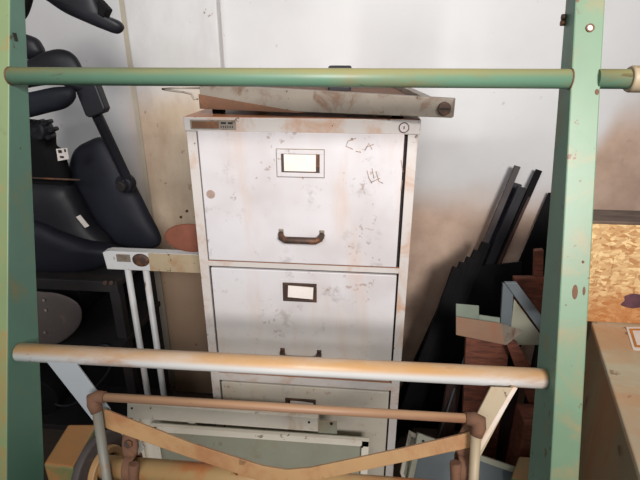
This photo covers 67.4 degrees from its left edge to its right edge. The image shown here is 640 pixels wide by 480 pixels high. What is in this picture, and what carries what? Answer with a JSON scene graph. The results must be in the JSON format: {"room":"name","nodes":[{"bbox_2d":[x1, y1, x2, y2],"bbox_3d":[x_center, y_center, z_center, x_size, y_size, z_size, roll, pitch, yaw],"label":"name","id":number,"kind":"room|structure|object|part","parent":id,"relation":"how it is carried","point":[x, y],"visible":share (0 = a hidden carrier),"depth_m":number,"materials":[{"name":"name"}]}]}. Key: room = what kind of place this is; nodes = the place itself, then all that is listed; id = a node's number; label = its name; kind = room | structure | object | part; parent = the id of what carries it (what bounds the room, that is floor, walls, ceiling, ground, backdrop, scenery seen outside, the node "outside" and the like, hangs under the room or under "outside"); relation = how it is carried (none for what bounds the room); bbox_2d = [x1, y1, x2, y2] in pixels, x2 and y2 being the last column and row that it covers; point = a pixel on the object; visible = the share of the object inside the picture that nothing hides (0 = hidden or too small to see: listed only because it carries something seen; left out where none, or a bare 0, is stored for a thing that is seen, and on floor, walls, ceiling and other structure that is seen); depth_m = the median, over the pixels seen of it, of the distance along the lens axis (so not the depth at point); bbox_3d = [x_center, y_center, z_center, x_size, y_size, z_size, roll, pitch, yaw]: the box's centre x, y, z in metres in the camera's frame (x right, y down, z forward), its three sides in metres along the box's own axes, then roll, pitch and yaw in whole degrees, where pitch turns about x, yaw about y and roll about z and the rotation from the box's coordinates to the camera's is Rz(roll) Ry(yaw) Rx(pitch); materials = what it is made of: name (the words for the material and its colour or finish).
{"room":"storage room","nodes":[
{"label":"storage room","id":0,"kind":"room"},
{"bbox_2d":[42,384,459,479],"bbox_3d":[-0.161,1.603,-0.032,5.000,0.100,4.740,2,22,5],"label":"floor","id":1,"kind":"structure","parent":0,"point":[51,437],"depth_m":1.92,"materials":[{"name":"concrete"}]},
{"bbox_2d":[45,425,122,479],"bbox_3d":[-0.406,0.718,0.963,0.112,0.819,0.124,2,22,5],"label":"box","id":2,"kind":"object","parent":1,"relation":"on","point":[74,456],"visible":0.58,"depth_m":0.80,"materials":[{"name":"cardboard"}]},
{"bbox_2d":[36,265,172,429],"bbox_3d":[-1.095,0.443,1.657,1.050,0.822,0.330,2,22,5],"label":"cabinet","id":3,"kind":"object","parent":1,"relation":"on","point":[109,321],"visible":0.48,"depth_m":1.57,"materials":[{"name":"metal"}]},
{"bbox_2d":[37,291,81,343],"bbox_3d":[-0.784,0.236,1.381,0.218,0.196,0.020,2,22,5],"label":"round plate","id":4,"kind":"object","parent":3,"relation":"on","point":[59,315],"visible":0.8,"depth_m":1.37,"materials":[{"name":"grey plastic"}]},
{"bbox_2d":[40,363,81,414],"bbox_3d":[-0.970,0.518,1.728,0.150,0.150,0.168,2,22,5],"label":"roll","id":5,"kind":"object","parent":3,"relation":"on","point":[53,390],"visible":0.34,"depth_m":1.66,"materials":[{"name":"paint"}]},
{"bbox_2d":[37,289,105,314],"bbox_3d":[-0.816,0.161,1.571,0.170,0.170,0.168,2,22,5],"label":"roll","id":6,"kind":"object","parent":3,"relation":"on","point":[85,299],"visible":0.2,"depth_m":1.50,"materials":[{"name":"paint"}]},
{"bbox_3d":[-1.104,0.116,1.433,1.050,0.034,0.012,2,22,5],"label":"rail","id":7,"kind":"part","parent":3,"relation":"part of","materials":[{"name":"metal"}]},
{"bbox_2d":[54,344,111,406],"bbox_3d":[-0.725,0.415,1.461,0.232,0.245,0.008,2,22,5],"label":"cable","id":8,"kind":"object","parent":3,"relation":"hanging from","point":[100,345],"visible":0.33,"depth_m":1.46,"materials":[{"name":"plastic"}]},
{"bbox_2d":[36,265,137,286],"bbox_3d":[-1.092,0.068,1.546,1.050,0.020,0.240,2,22,5],"label":"shelf","id":9,"kind":"object","parent":3,"relation":"attached to","point":[95,277],"depth_m":1.41,"materials":[{"name":"paint"}]},
{"bbox_2d":[25,0,160,272],"bbox_3d":[-0.751,-0.267,1.332,0.583,0.796,0.277,2,22,5],"label":"office chair","id":10,"kind":"object","parent":3,"relation":"on","point":[92,204],"visible":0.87,"depth_m":1.40,"materials":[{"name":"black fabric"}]},
{"bbox_3d":[-0.742,-0.293,1.281,0.052,0.054,0.044,9,23,21],"label":"adjust knob","id":11,"kind":"part","parent":10,"relation":"part of","materials":[{"name":"black plastic"}]},
{"bbox_3d":[-0.776,-0.173,1.353,0.209,0.009,0.005,2,22,5],"label":"lever","id":12,"kind":"part","parent":10,"relation":"part of","materials":[{"name":"metal"}]},
{"bbox_3d":[-0.838,-0.075,1.463,0.396,0.315,0.100,2,22,5],"label":"seat","id":13,"kind":"part","parent":10,"relation":"part of","materials":[{"name":"black leather"}]},
{"bbox_2d":[34,220,121,272],"bbox_3d":[-0.793,0.013,1.439,0.428,0.198,0.080,2,22,5],"label":"seat cushion","id":14,"kind":"object","parent":10,"relation":"on","point":[66,246],"depth_m":1.41,"materials":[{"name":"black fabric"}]},
{"bbox_3d":[-0.577,-0.554,1.139,0.218,0.120,0.040,2,22,5],"label":"other armrest","id":15,"kind":"part","parent":10,"relation":"part of","materials":[{"name":"black plastic"}]},
{"bbox_3d":[-0.637,-0.137,1.480,0.267,0.356,0.065,2,22,5],"label":"backrest","id":16,"kind":"part","parent":10,"relation":"part of","materials":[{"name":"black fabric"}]},
{"bbox_3d":[-0.552,-0.162,1.366,0.052,0.054,0.034,6,22,16],"label":"pivot knob","id":17,"kind":"part","parent":10,"relation":"part of","materials":[{"name":"black plastic"}]},
{"bbox_3d":[-1.103,0.389,1.810,1.002,0.809,0.008,2,22,5],"label":"panel","id":18,"kind":"part","parent":3,"relation":"part of","materials":[{"name":"black metal"}]},
{"bbox_2d":[42,384,172,429],"bbox_3d":[-1.086,0.595,1.764,1.040,0.020,0.220,2,22,5],"label":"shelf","id":19,"kind":"object","parent":3,"relation":"attached to","point":[61,418],"depth_m":1.71,"materials":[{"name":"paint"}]},
{"bbox_2d":[58,298,160,347],"bbox_3d":[-1.091,0.261,1.579,1.040,0.018,0.320,2,22,5],"label":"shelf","id":20,"kind":"object","parent":3,"relation":"attached to","point":[97,326],"depth_m":1.52,"materials":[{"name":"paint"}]},
{"bbox_3d":[-0.600,0.500,1.553,0.030,0.790,0.030,2,22,5],"label":"rack leg","id":21,"kind":"part","parent":3,"relation":"part of","materials":[{"name":"paint"}]},
{"bbox_3d":[-0.580,0.426,1.741,0.030,0.790,0.030,2,22,5],"label":"rack leg","id":22,"kind":"part","parent":3,"relation":"part of","materials":[{"name":"paint"}]},
{"bbox_2d":[103,247,200,395],"bbox_3d":[-0.430,0.463,1.461,0.314,0.928,0.037,2,22,5],"label":"folding stand","id":23,"kind":"object","parent":1,"relation":"on","point":[127,259],"visible":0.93,"depth_m":1.30,"materials":[{"name":"white paint"}]},
{"bbox_3d":[-0.530,0.475,1.476,0.019,0.894,0.018,2,22,5],"label":"leg","id":24,"kind":"part","parent":23,"relation":"part of","materials":[{"name":"white paint"}]},
{"bbox_3d":[-0.481,0.474,1.478,0.019,0.894,0.018,2,22,5],"label":"leg","id":25,"kind":"part","parent":23,"relation":"part of","materials":[{"name":"white paint"}]},
{"bbox_2d":[165,224,198,251],"bbox_3d":[-0.344,-0.005,1.271,0.140,0.080,0.018,2,22,5],"label":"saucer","id":26,"kind":"object","parent":23,"relation":"on","point":[183,237],"visible":0.62,"depth_m":1.26,"materials":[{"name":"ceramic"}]},
{"bbox_2d":[133,418,196,457],"bbox_3d":[-0.419,0.703,1.380,0.172,0.536,0.015,2,22,5],"label":"metal panel","id":27,"kind":"object","parent":1,"relation":"on","point":[148,451],"visible":0.02,"depth_m":1.31,"materials":[{"name":"white metal"}]},
{"bbox_2d":[151,422,368,473],"bbox_3d":[-0.161,0.733,1.331,0.571,0.516,0.016,2,22,5],"label":"metal panel","id":28,"kind":"object","parent":1,"relation":"on","point":[282,449],"visible":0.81,"depth_m":1.25,"materials":[{"name":"grey metal"}]},
{"bbox_2d":[127,403,336,433],"bbox_3d":[-0.219,0.434,1.181,0.524,0.062,0.032,2,22,5],"label":"rail","id":29,"kind":"object","parent":28,"relation":"on","point":[264,419],"visible":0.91,"depth_m":1.17,"materials":[{"name":"metal"}]},
{"bbox_2d":[183,109,420,476],"bbox_3d":[0.052,0.257,1.474,0.632,1.302,0.693,2,22,5],"label":"filing cabinet","id":30,"kind":"object","parent":1,"relation":"on","point":[303,220],"depth_m":1.09,"materials":[{"name":"metal"}]},
{"bbox_3d":[-0.049,0.291,1.190,0.105,0.022,0.029,2,22,5],"label":"handle","id":31,"kind":"part","parent":30,"relation":"part of","materials":[{"name":"metal"}]},
{"bbox_3d":[-0.042,-0.090,1.064,0.434,0.298,0.032,2,22,5],"label":"drawer","id":32,"kind":"part","parent":30,"relation":"part of","materials":[{"name":"paint"}]},
{"bbox_3d":[-0.043,-0.004,1.066,0.105,0.022,0.029,2,22,5],"label":"handle","id":33,"kind":"part","parent":30,"relation":"part of","materials":[{"name":"metal"}]},
{"bbox_3d":[-0.041,0.206,1.184,0.437,0.295,0.026,2,22,5],"label":"drawer","id":34,"kind":"part","parent":30,"relation":"part of","materials":[{"name":"paint"}]},
{"bbox_3d":[-0.041,0.511,1.304,0.437,0.295,0.026,2,22,5],"label":"drawer","id":35,"kind":"part","parent":30,"relation":"part of","materials":[{"name":"paint"}]},
{"bbox_2d":[162,65,454,117],"bbox_3d":[0.015,-0.372,1.165,0.611,0.095,0.464,6,22,14],"label":"steel platen","id":36,"kind":"object","parent":30,"relation":"on","point":[396,102],"visible":0.94,"depth_m":0.97,"materials":[{"name":"beige metal"}]},
{"bbox_3d":[0.009,-0.360,1.170,0.475,0.016,0.490,2,22,5],"label":"bed plate","id":37,"kind":"part","parent":36,"relation":"part of","materials":[{"name":"white metal"}]},
{"bbox_3d":[0.213,-0.346,1.121,0.018,0.018,0.433,0,22,-1],"label":"rail","id":38,"kind":"part","parent":36,"relation":"part of","materials":[{"name":"metal"}]},
{"bbox_3d":[0.277,0.648,1.334,0.093,0.173,0.177,7,23,17],"label":"sheet metal panel","id":39,"kind":"part","parent":30,"relation":"part of","materials":[{"name":"white metal"}]},
{"bbox_2d":[0,0,639,479],"bbox_3d":[0.068,0.294,0.727,1.217,1.780,0.649,2,22,5],"label":"metal rack","id":40,"kind":"object","parent":1,"relation":"on","point":[557,380],"visible":1,"depth_m":0.72,"materials":[{"name":"green metal"}]},
{"bbox_3d":[-0.518,0.273,0.781,0.040,1.780,0.649,2,22,5],"label":"post","id":41,"kind":"part","parent":40,"relation":"part of","materials":[{"name":"green metal"}]},
{"bbox_3d":[-0.327,0.381,0.740,0.014,0.242,0.096,-8,23,-19],"label":"handle leg","id":42,"kind":"part","parent":40,"relation":"part of","materials":[{"name":"grey paint"}]},
{"bbox_3d":[-0.314,0.309,0.770,0.073,0.065,0.010,9,23,21],"label":"strut rod","id":43,"kind":"part","parent":40,"relation":"part of","materials":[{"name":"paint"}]},
{"bbox_3d":[-0.077,0.196,0.754,0.835,0.030,0.030,2,22,4],"label":"rail","id":44,"kind":"part","parent":40,"relation":"part of","materials":[{"name":"beige paint"}]},
{"bbox_3d":[-0.060,0.246,0.705,0.556,0.018,0.013,2,22,5],"label":"thin rail","id":45,"kind":"part","parent":40,"relation":"part of","materials":[{"name":"metal"}]},
{"bbox_3d":[-0.066,-0.240,0.709,0.836,0.027,0.027,2,22,5],"label":"rail","id":46,"kind":"part","parent":40,"relation":"part of","materials":[{"name":"green metal"}]},
{"bbox_3d":[0.219,0.357,0.688,0.015,0.168,0.063,2,22,5],"label":"handle leg","id":47,"kind":"part","parent":40,"relation":"part of","materials":[{"name":"beige paint"}]},
{"bbox_3d":[0.354,0.304,0.701,0.040,1.780,0.649,2,22,5],"label":"post","id":48,"kind":"part","parent":40,"relation":"part of","materials":[{"name":"green metal"}]},
{"bbox_2d":[395,266,461,445],"bbox_3d":[0.369,0.442,1.737,0.214,0.747,0.022,-3,22,-7],"label":"strip","id":49,"kind":"object","parent":1,"relation":"on","point":[453,277],"visible":0.68,"depth_m":1.69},
{"bbox_2d":[399,261,467,409],"bbox_3d":[0.384,0.431,1.750,0.238,0.760,0.021,-2,22,-5],"label":"strip","id":50,"kind":"object","parent":1,"relation":"on","point":[462,265],"visible":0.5,"depth_m":1.66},
{"bbox_2d":[398,256,474,439],"bbox_3d":[0.405,0.420,1.762,0.248,0.771,0.021,-2,22,-5],"label":"strip","id":51,"kind":"object","parent":1,"relation":"on","point":[469,260],"visible":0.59,"depth_m":1.70,"materials":[{"name":"black metal"}]},
{"bbox_2d":[401,249,481,436],"bbox_3d":[0.429,0.405,1.773,0.252,0.791,0.021,-2,22,-5],"label":"strip","id":52,"kind":"object","parent":1,"relation":"on","point":[476,254],"visible":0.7,"depth_m":1.73,"materials":[{"name":"black metal"}]},
{"bbox_2d":[406,241,489,433],"bbox_3d":[0.457,0.389,1.782,0.256,0.814,0.021,-2,22,-5],"label":"strip","id":53,"kind":"object","parent":1,"relation":"on","point":[484,247],"visible":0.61,"depth_m":1.75,"materials":[{"name":"black metal"}]},
{"bbox_2d":[437,384,460,437],"bbox_3d":[0.438,0.637,1.663,0.062,0.447,0.020,2,22,5],"label":"plank","id":54,"kind":"object","parent":1,"relation":"on","point":[448,428],"visible":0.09,"depth_m":1.62,"materials":[{"name":"brown wood"}]},
{"bbox_2d":[437,358,463,438],"bbox_3d":[0.445,0.504,1.599,0.126,0.394,0.006,-15,26,-33],"label":"rod","id":55,"kind":"object","parent":54,"relation":"attached to","point":[463,358],"visible":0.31,"depth_m":1.61,"materials":[{"name":"blue metal"}]},
{"bbox_2d":[398,261,521,430],"bbox_3d":[0.511,0.418,1.823,0.490,0.738,0.037,2,22,5],"label":"sheet","id":56,"kind":"object","parent":1,"relation":"on","point":[486,290],"visible":0.26,"depth_m":1.76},
{"bbox_2d":[461,337,508,458],"bbox_3d":[0.515,0.584,1.558,0.152,0.624,0.020,2,22,5],"label":"plank","id":57,"kind":"object","parent":1,"relation":"on","point":[476,351],"visible":0.25,"depth_m":1.47,"materials":[{"name":"red wood"}]},
{"bbox_2d":[483,165,520,242],"bbox_3d":[0.531,0.243,1.823,0.327,1.054,0.017,-4,22,-10],"label":"strip","id":58,"kind":"object","parent":1,"relation":"on","point":[515,170],"visible":0.44,"depth_m":1.70,"materials":[{"name":"grey metal"}]},
{"bbox_2d":[482,182,521,265],"bbox_3d":[0.559,0.261,1.869,0.322,0.992,0.021,-3,22,-8],"label":"strip","id":59,"kind":"object","parent":1,"relation":"on","point":[515,185],"visible":0.24,"depth_m":1.75,"materials":[{"name":"black metal"}]},
{"bbox_2d":[484,186,525,265],"bbox_3d":[0.558,0.284,1.813,0.320,0.988,0.020,-5,22,-12],"label":"strip","id":60,"kind":"object","parent":1,"relation":"on","point":[519,192],"visible":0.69,"depth_m":1.70,"materials":[{"name":"black plastic"}]},
{"bbox_2d":[495,387,518,462],"bbox_3d":[0.620,0.638,1.644,0.080,0.459,0.020,2,22,5],"label":"plank","id":61,"kind":"object","parent":1,"relation":"on","point":[506,421],"visible":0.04,"depth_m":1.63,"materials":[{"name":"brown wood"}]},
{"bbox_2d":[497,196,529,263],"bbox_3d":[0.584,0.300,1.826,0.322,0.943,0.012,-5,22,-13],"label":"strip","id":62,"kind":"object","parent":1,"relation":"on","point":[526,202],"visible":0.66,"depth_m":1.72,"materials":[{"name":"brown wood"}]},
{"bbox_2d":[495,169,541,263],"bbox_3d":[0.607,0.249,1.829,0.338,1.039,0.019,-4,22,-11],"label":"strip","id":63,"kind":"object","parent":1,"relation":"on","point":[537,173],"visible":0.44,"depth_m":1.70,"materials":[{"name":"black metal"}]},
{"bbox_2d":[505,403,533,465],"bbox_3d":[0.618,0.713,1.474,0.073,0.449,0.090,2,22,5],"label":"wood block","id":64,"kind":"object","parent":1,"relation":"on","point":[519,445],"visible":0.48,"depth_m":1.40,"materials":[{"name":"brown wood"}]},
{"bbox_2d":[511,457,529,479],"bbox_3d":[0.543,0.784,1.325,0.078,0.410,0.103,9,23,22],"label":"crate","id":65,"kind":"object","parent":1,"relation":"on","point":[521,471],"visible":0.6,"depth_m":1.25,"materials":[{"name":"brown wood"}]},
{"bbox_2d":[406,432,514,479],"bbox_3d":[0.368,0.672,1.258,0.338,0.298,0.133,2,22,5],"label":"metal panel","id":66,"kind":"object","parent":65,"relation":"on","point":[435,467],"visible":0.5,"depth_m":1.27,"materials":[{"name":"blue metal"}]},
{"bbox_2d":[507,339,534,403],"bbox_3d":[0.754,0.592,1.503,0.438,0.649,0.020,2,22,5],"label":"plank","id":67,"kind":"object","parent":1,"relation":"on","point":[518,357],"visible":0.18,"depth_m":1.42,"materials":[{"name":"red wood"}]},
{"bbox_2d":[456,304,522,344],"bbox_3d":[0.484,0.238,1.361,0.204,0.096,0.062,2,22,5],"label":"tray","id":68,"kind":"object","parent":67,"relation":"on","point":[469,323],"visible":1,"depth_m":1.35,"materials":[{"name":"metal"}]},
{"bbox_2d":[500,248,543,403],"bbox_3d":[0.663,0.450,1.595,0.246,0.853,0.165,2,22,5],"label":"workbench","id":69,"kind":"object","parent":1,"relation":"on","point":[521,297],"visible":0.46,"depth_m":1.46,"materials":[{"name":"red wood"}]},
{"bbox_3d":[0.556,0.201,1.431,0.045,0.160,0.012,2,22,5],"label":"bench leg","id":70,"kind":"part","parent":69,"relation":"part of","materials":[{"name":"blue metal"}]},
{"bbox_3d":[0.636,0.251,1.448,0.122,0.160,0.004,2,22,5],"label":"gusset plate","id":71,"kind":"part","parent":69,"relation":"part of","materials":[{"name":"grey metal"}]},
{"bbox_3d":[0.686,0.567,1.589,0.024,0.640,0.024,2,22,5],"label":"leg","id":72,"kind":"part","parent":69,"relation":"part of","materials":[{"name":"paint"}]},
{"bbox_2d":[518,193,550,346],"bbox_3d":[0.776,0.271,1.881,0.366,0.945,0.008,2,22,5],"label":"board","id":73,"kind":"object","parent":1,"relation":"on","point":[537,238],"visible":0.2,"depth_m":1.77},
{"bbox_2d":[578,321,639,479],"bbox_3d":[0.968,0.673,1.096,0.886,0.804,0.540,2,22,5],"label":"cabinet","id":74,"kind":"object","parent":1,"relation":"on","point":[610,427],"visible":0.97,"depth_m":1.02,"materials":[{"name":"metal"}]},
{"bbox_2d":[587,209,639,323],"bbox_3d":[0.961,0.074,1.163,0.690,0.265,0.092,2,22,5],"label":"board","id":75,"kind":"object","parent":74,"relation":"on","point":[614,282],"visible":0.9,"depth_m":1.14,"materials":[{"name":"brown wood"}]},
{"bbox_3d":[0.757,0.230,1.128,0.047,0.001,0.101,8,23,19],"label":"print panel","id":76,"kind":"part","parent":74,"relation":"part of","materials":[{"name":"white paper"}]},
{"bbox_2d":[25,0,639,402],"bbox_3d":[0.077,-0.679,1.669,5.000,2.900,0.120,2,22,5],"label":"wall","id":77,"kind":"structure","parent":0,"point":[465,161],"depth_m":1.65,"materials":[{"name":"paint"}]},
{"bbox_2d":[119,0,175,385],"bbox_3d":[-0.662,-0.681,1.675,0.034,2.900,0.012,2,22,5],"label":"trim","id":78,"kind":"structure","parent":77,"relation":"attached to","point":[121,2],"depth_m":1.81,"materials":[{"name":"beige wood"}]},
{"bbox_2d":[124,0,223,393],"bbox_3d":[-0.491,-0.667,1.639,0.314,2.900,0.055,2,22,5],"label":"wooden board","id":79,"kind":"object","parent":77,"relation":"attached to","point":[162,33],"depth_m":1.72,"materials":[{"name":"paint"}]}
]}

